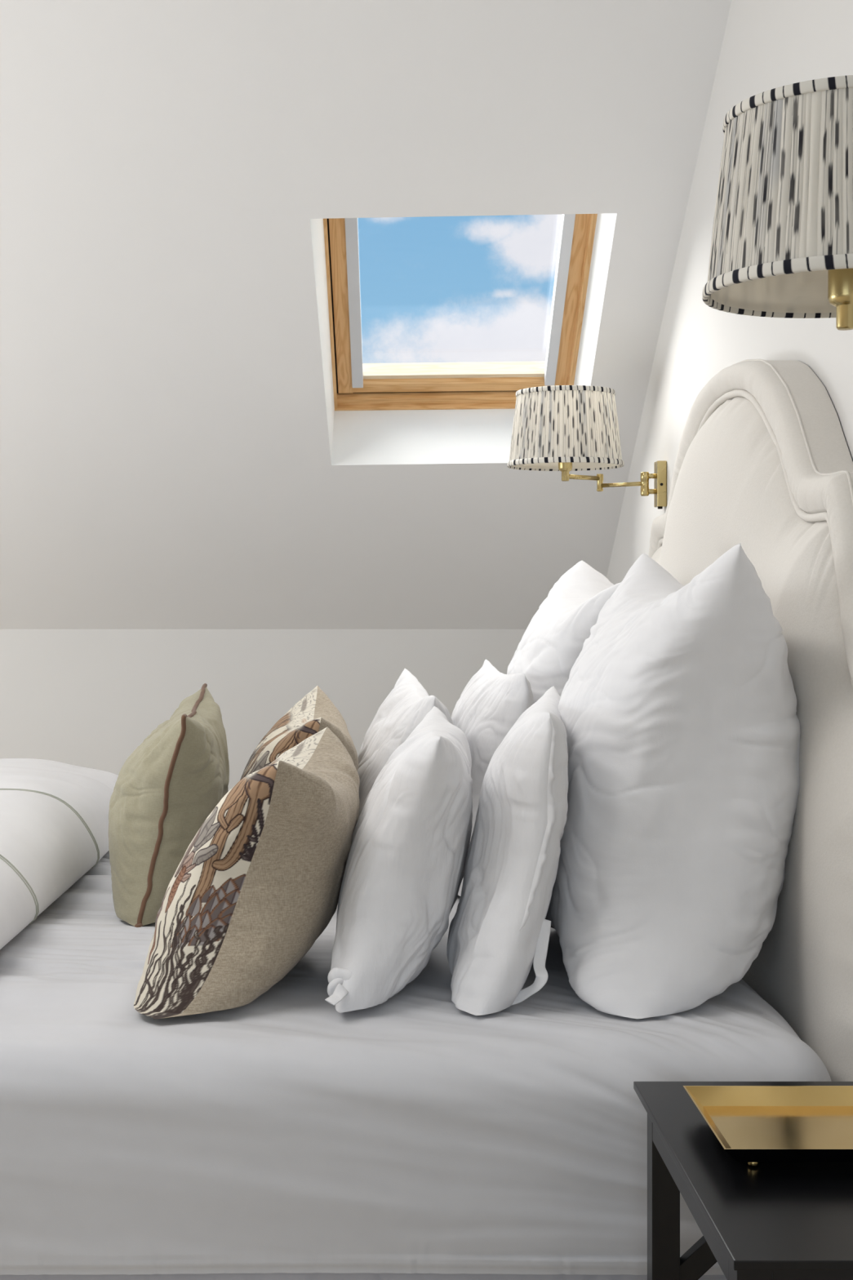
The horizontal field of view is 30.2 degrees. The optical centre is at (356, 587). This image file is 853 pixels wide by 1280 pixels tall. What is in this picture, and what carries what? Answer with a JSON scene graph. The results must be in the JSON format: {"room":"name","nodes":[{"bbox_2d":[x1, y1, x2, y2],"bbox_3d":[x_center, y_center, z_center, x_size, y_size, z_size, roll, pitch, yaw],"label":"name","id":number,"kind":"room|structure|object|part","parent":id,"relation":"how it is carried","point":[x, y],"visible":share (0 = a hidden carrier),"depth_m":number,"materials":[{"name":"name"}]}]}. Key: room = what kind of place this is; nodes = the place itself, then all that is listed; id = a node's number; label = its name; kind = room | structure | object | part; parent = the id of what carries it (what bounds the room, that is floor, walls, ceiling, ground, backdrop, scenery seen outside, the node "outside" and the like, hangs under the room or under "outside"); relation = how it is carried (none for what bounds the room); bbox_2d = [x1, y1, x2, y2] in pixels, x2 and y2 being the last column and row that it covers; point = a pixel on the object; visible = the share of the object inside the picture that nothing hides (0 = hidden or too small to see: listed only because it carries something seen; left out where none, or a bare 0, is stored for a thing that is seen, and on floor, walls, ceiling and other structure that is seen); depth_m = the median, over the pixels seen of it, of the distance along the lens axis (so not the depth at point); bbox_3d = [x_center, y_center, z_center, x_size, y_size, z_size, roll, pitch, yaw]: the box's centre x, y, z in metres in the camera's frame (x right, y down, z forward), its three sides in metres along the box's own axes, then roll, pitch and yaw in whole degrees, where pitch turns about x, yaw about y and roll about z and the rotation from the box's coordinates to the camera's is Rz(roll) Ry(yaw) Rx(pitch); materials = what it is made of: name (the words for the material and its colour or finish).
{"room":"bedroom","nodes":[
{"label":"bedroom","id":0,"kind":"room"},
{"bbox_2d":[0,629,526,791],"bbox_3d":[-1.170,0.651,5.090,3.860,1.038,0.120,0,0,0],"label":"wall","id":1,"kind":"structure","parent":0,"point":[85,698],"depth_m":5.03,"materials":[{"name":"paint"}]},
{"bbox_2d":[0,0,731,629],"bbox_3d":[-1.170,-0.788,3.860,3.860,1.839,2.480,0,0,0],"label":"ceiling","id":2,"kind":"structure","parent":0,"point":[166,166],"depth_m":3.78,"materials":[{"name":"paint"}]},
{"bbox_2d":[323,213,597,410],"bbox_3d":[0.259,-0.836,4.140,0.736,0.685,0.892,0,0,0],"label":"window","id":3,"kind":"structure","parent":2,"relation":"in","point":[357,385],"depth_m":4.40,"materials":[{"name":"brown wood"}]},
{"bbox_3d":[-0.082,-0.832,4.150,0.028,0.645,0.840,0,0,2],"label":"frame","id":4,"kind":"part","parent":3,"relation":"part of","materials":[{"name":"brown wood"}]},
{"bbox_3d":[0.273,-0.547,4.540,0.702,0.106,0.081,0,0,1],"label":"frame","id":5,"kind":"part","parent":3,"relation":"part of","materials":[{"name":"brown wood"}]},
{"bbox_3d":[0.273,-0.591,4.495,0.652,0.070,0.059,0,0,1],"label":"sash rail","id":6,"kind":"part","parent":3,"relation":"part of","materials":[{"name":"brown wood"}]},
{"bbox_3d":[0.604,-0.838,4.140,0.032,0.646,0.840,0,0,1],"label":"frame","id":7,"kind":"part","parent":3,"relation":"part of","materials":[{"name":"brown wood"}]},
{"bbox_2d":[310,213,617,465],"bbox_3d":[0.252,-0.689,4.086,0.788,0.714,0.914,0,0,0],"label":"window reveal","id":8,"kind":"structure","parent":2,"relation":"attached to","point":[459,436],"depth_m":4.40,"materials":[{"name":"paint"}]},
{"bbox_2d":[606,0,852,584],"bbox_3d":[0.820,-0.270,1.765,0.120,2.880,6.730,0,0,0],"label":"wall","id":9,"kind":"structure","parent":0,"point":[767,45],"depth_m":3.26,"materials":[{"name":"paint"}]},
{"bbox_2d":[506,385,666,509],"bbox_3d":[0.565,-0.339,3.890,0.388,0.290,0.286,0,0,0],"label":"wall lamp","id":10,"kind":"object","parent":9,"relation":"attached to","point":[564,428],"visible":1,"depth_m":3.79,"materials":[{"name":"fabric"}]},
{"bbox_2d":[558,462,572,481],"bbox_3d":[0.514,-0.303,3.890,0.035,0.081,0.035,0,0,0],"label":"socket","id":11,"kind":"object","parent":10,"relation":"attached to","point":[565,468],"depth_m":3.88,"materials":[{"name":"gold metal"}]},
{"bbox_3d":[0.514,-0.478,3.890,0.244,0.012,0.244,0,0,0],"label":"shade trim","id":12,"kind":"part","parent":10,"relation":"part of","materials":[{"name":"white fabric"}]},
{"bbox_3d":[0.514,-0.305,3.890,0.286,0.014,0.286,0,0,0],"label":"shade trim","id":13,"kind":"part","parent":10,"relation":"part of","materials":[{"name":"white fabric"}]},
{"bbox_3d":[0.514,-0.391,3.890,0.279,0.184,0.279,0,0,0],"label":"lamp shade","id":14,"kind":"part","parent":10,"relation":"part of","materials":[{"name":"fabric"}]},
{"bbox_3d":[0.562,-0.275,3.928,0.123,0.012,0.012,0,0,-38],"label":"arm","id":15,"kind":"part","parent":10,"relation":"part of","materials":[{"name":"gold metal"}]},
{"bbox_3d":[0.660,-0.257,3.925,0.127,0.010,0.010,0,0,39],"label":"arm","id":16,"kind":"part","parent":10,"relation":"part of","materials":[{"name":"gold metal"}]},
{"bbox_3d":[0.748,-0.255,3.885,0.023,0.112,0.045,0,0,0],"label":"plate","id":17,"kind":"part","parent":10,"relation":"part of","materials":[{"name":"gold metal"}]},
{"bbox_2d":[702,75,852,330],"bbox_3d":[0.544,-0.339,1.744,0.286,0.290,0.579,0,0,19],"label":"wall lamp","id":18,"kind":"object","parent":9,"relation":"attached to","point":[782,242],"visible":1,"depth_m":1.52,"materials":[{"name":"fabric"}]},
{"bbox_3d":[0.497,-0.305,1.605,0.286,0.014,0.286,0,0,-19],"label":"shade trim","id":19,"kind":"part","parent":18,"relation":"part of","materials":[{"name":"white fabric"}]},
{"bbox_3d":[0.497,-0.478,1.605,0.244,0.012,0.244,0,0,-19],"label":"shade trim","id":20,"kind":"part","parent":18,"relation":"part of","materials":[{"name":"white fabric"}]},
{"bbox_2d":[827,268,852,330],"bbox_3d":[0.497,-0.303,1.605,0.035,0.081,0.035,0,0,0],"label":"socket","id":21,"kind":"object","parent":18,"relation":"attached to","point":[840,282],"depth_m":1.60,"materials":[{"name":"gold metal"}]},
{"bbox_3d":[-1.120,1.220,1.765,3.960,0.100,6.730,0,0,0],"label":"floor","id":22,"kind":"structure","parent":0,"visible":0},
{"bbox_2d":[0,359,852,1279],"bbox_3d":[-0.341,0.363,2.920,2.198,1.553,2.004,0,0,0],"label":"bed","id":23,"kind":"object","parent":22,"relation":"on","point":[763,464],"visible":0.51,"depth_m":2.29,"materials":[{"name":"fabric"}]},
{"bbox_2d":[0,851,831,1275],"bbox_3d":[-0.431,0.711,2.926,2.095,0.298,1.914,0,0,0],"label":"fitted sheet","id":24,"kind":"object","parent":23,"relation":"on","point":[282,1131],"visible":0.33,"depth_m":1.98,"materials":[{"name":"fabric"}]},
{"bbox_2d":[0,758,118,949],"bbox_3d":[-1.052,0.707,2.930,1.087,0.627,2.040,0,0,0],"label":"duvet","id":25,"kind":"object","parent":24,"relation":"on","point":[54,815],"visible":0.92,"depth_m":3.00,"materials":[{"name":"fabric"}]},
{"bbox_2d":[107,683,229,927],"bbox_3d":[-0.354,0.390,2.988,0.223,0.379,0.651,0,0,-3],"label":"cushion","id":26,"kind":"object","parent":24,"relation":"on","point":[164,792],"visible":0.87,"depth_m":2.73,"materials":[{"name":"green fabric"}]},
{"bbox_2d":[133,726,359,1019],"bbox_3d":[-0.148,0.403,2.367,0.289,0.343,0.554,0,0,6],"label":"cushion","id":27,"kind":"object","parent":24,"relation":"on","point":[260,881],"visible":0.98,"depth_m":2.18,"materials":[{"name":"fabric"}]},
{"bbox_2d":[240,685,358,780],"bbox_3d":[-0.133,0.390,3.071,0.272,0.369,0.538,0,0,0],"label":"cushion","id":28,"kind":"object","parent":24,"relation":"on","point":[315,712],"visible":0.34,"depth_m":3.05,"materials":[{"name":"fabric"}]},
{"bbox_2d":[324,706,472,1013],"bbox_3d":[0.071,0.388,2.401,0.216,0.373,0.591,0,0,7],"label":"pillow","id":29,"kind":"object","parent":24,"relation":"on","point":[404,871],"visible":0.98,"depth_m":2.18,"materials":[{"name":"white fabric"}]},
{"bbox_2d":[357,667,453,811],"bbox_3d":[0.078,0.374,3.140,0.213,0.400,0.563,0,0,0],"label":"pillow","id":30,"kind":"object","parent":24,"relation":"on","point":[408,703],"visible":0.32,"depth_m":3.02,"materials":[{"name":"white fabric"}]},
{"bbox_2d":[451,659,533,896],"bbox_3d":[0.242,0.366,3.200,0.195,0.416,0.591,0,0,0],"label":"pillow","id":31,"kind":"object","parent":24,"relation":"on","point":[492,701],"visible":0.31,"depth_m":3.00,"materials":[{"name":"white fabric"}]},
{"bbox_2d":[446,685,568,1015],"bbox_3d":[0.236,0.374,2.413,0.186,0.413,0.611,0,0,10],"label":"pillow","id":32,"kind":"object","parent":24,"relation":"on","point":[499,927],"visible":0.97,"depth_m":2.16,"materials":[{"name":"white fabric"}]},
{"bbox_2d":[506,560,621,703],"bbox_3d":[0.469,0.256,3.252,0.387,0.636,0.620,0,0,0],"label":"euro pillow","id":33,"kind":"object","parent":24,"relation":"on","point":[553,639],"visible":0.19,"depth_m":3.09,"materials":[{"name":"white fabric"}]},
{"bbox_2d":[545,543,800,1019],"bbox_3d":[0.469,0.257,2.407,0.382,0.633,0.620,0,0,0],"label":"euro pillow","id":34,"kind":"object","parent":24,"relation":"on","point":[677,708],"visible":0.89,"depth_m":2.19,"materials":[{"name":"white fabric"}]},
{"bbox_3d":[0.714,0.344,2.920,0.089,1.511,2.000,0,0,0],"label":"headboard","id":35,"kind":"part","parent":23,"relation":"part of","materials":[{"name":"fabric"}]},
{"bbox_3d":[0.662,0.372,2.920,0.079,1.455,1.880,0,0,0],"label":"padded panel","id":36,"kind":"part","parent":23,"relation":"part of","materials":[{"name":"fabric"}]},
{"bbox_2d":[633,1081,852,1279],"bbox_3d":[0.542,0.881,1.647,0.419,0.575,0.507,0,0,0],"label":"nightstand","id":37,"kind":"object","parent":22,"relation":"on","point":[769,1220],"visible":0.8,"depth_m":1.57,"materials":[{"name":"black paint"}]},
{"bbox_3d":[0.352,0.886,1.814,0.032,0.566,0.032,0,0,0],"label":"leg","id":38,"kind":"part","parent":37,"relation":"part of","materials":[{"name":"black paint"}]},
{"bbox_3d":[0.347,0.617,1.613,0.020,0.027,0.370,0,0,0],"label":"rail","id":39,"kind":"part","parent":37,"relation":"part of","materials":[{"name":"black paint"}]},
{"bbox_3d":[0.352,0.886,1.412,0.032,0.566,0.032,0,0,0],"label":"leg","id":40,"kind":"part","parent":37,"relation":"part of","materials":[{"name":"black paint"}]},
{"bbox_2d":[683,1085,852,1167],"bbox_3d":[0.536,0.579,1.690,0.332,0.029,0.203,0,0,0],"label":"tray","id":41,"kind":"object","parent":37,"relation":"on","point":[754,1125],"visible":1,"depth_m":1.72,"materials":[{"name":"gold metal"}]},
{"bbox_3d":[0.536,0.628,1.409,0.334,0.051,0.019,0,0,0],"label":"rail","id":42,"kind":"part","parent":37,"relation":"part of","materials":[{"name":"black paint"}]}
]}

